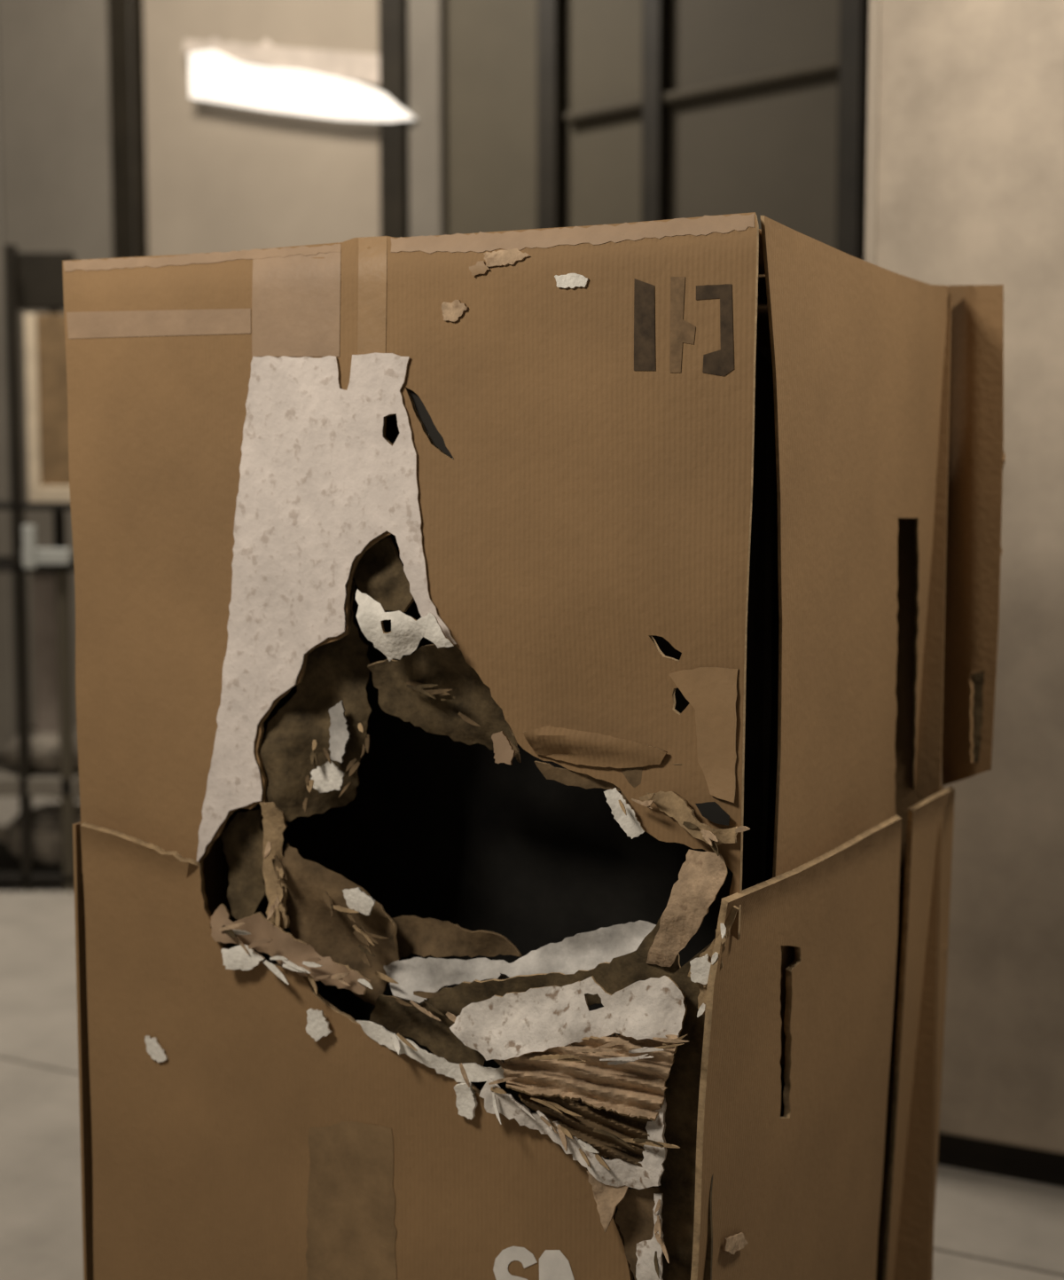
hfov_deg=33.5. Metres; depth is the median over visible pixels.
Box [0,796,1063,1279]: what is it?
floor
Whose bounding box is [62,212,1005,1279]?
carton
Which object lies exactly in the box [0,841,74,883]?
shelf
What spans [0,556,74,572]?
shelf
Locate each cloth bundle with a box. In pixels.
[3,724,78,770]
[6,803,80,867]
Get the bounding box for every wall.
[0,0,869,800]
[864,0,1063,1186]
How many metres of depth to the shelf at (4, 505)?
6.28 m
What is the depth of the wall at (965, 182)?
3.66 m
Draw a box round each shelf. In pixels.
[0,500,70,510]
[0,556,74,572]
[0,753,79,796]
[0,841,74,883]
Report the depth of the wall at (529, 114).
7.03 m
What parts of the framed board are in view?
panel, frame rail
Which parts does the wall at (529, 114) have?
panel, panel, post, panel, post, panel, post, panel, post, rail, panel, post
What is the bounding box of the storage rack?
[0,243,79,891]
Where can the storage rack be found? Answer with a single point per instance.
(34, 280)
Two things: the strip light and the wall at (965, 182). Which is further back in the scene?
the strip light
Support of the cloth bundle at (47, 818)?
on the storage rack
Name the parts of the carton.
panel, panel, panel, panel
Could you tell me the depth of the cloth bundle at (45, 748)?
6.44 m
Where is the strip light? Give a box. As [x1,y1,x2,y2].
[182,36,416,122]
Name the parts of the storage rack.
panel, rail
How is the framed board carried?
on the storage rack
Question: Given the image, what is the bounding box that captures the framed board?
[23,314,70,502]
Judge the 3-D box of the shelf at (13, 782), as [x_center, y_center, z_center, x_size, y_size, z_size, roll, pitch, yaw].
[-2.291,0.505,6.675,1.295,0.065,0.600,0,5,0]

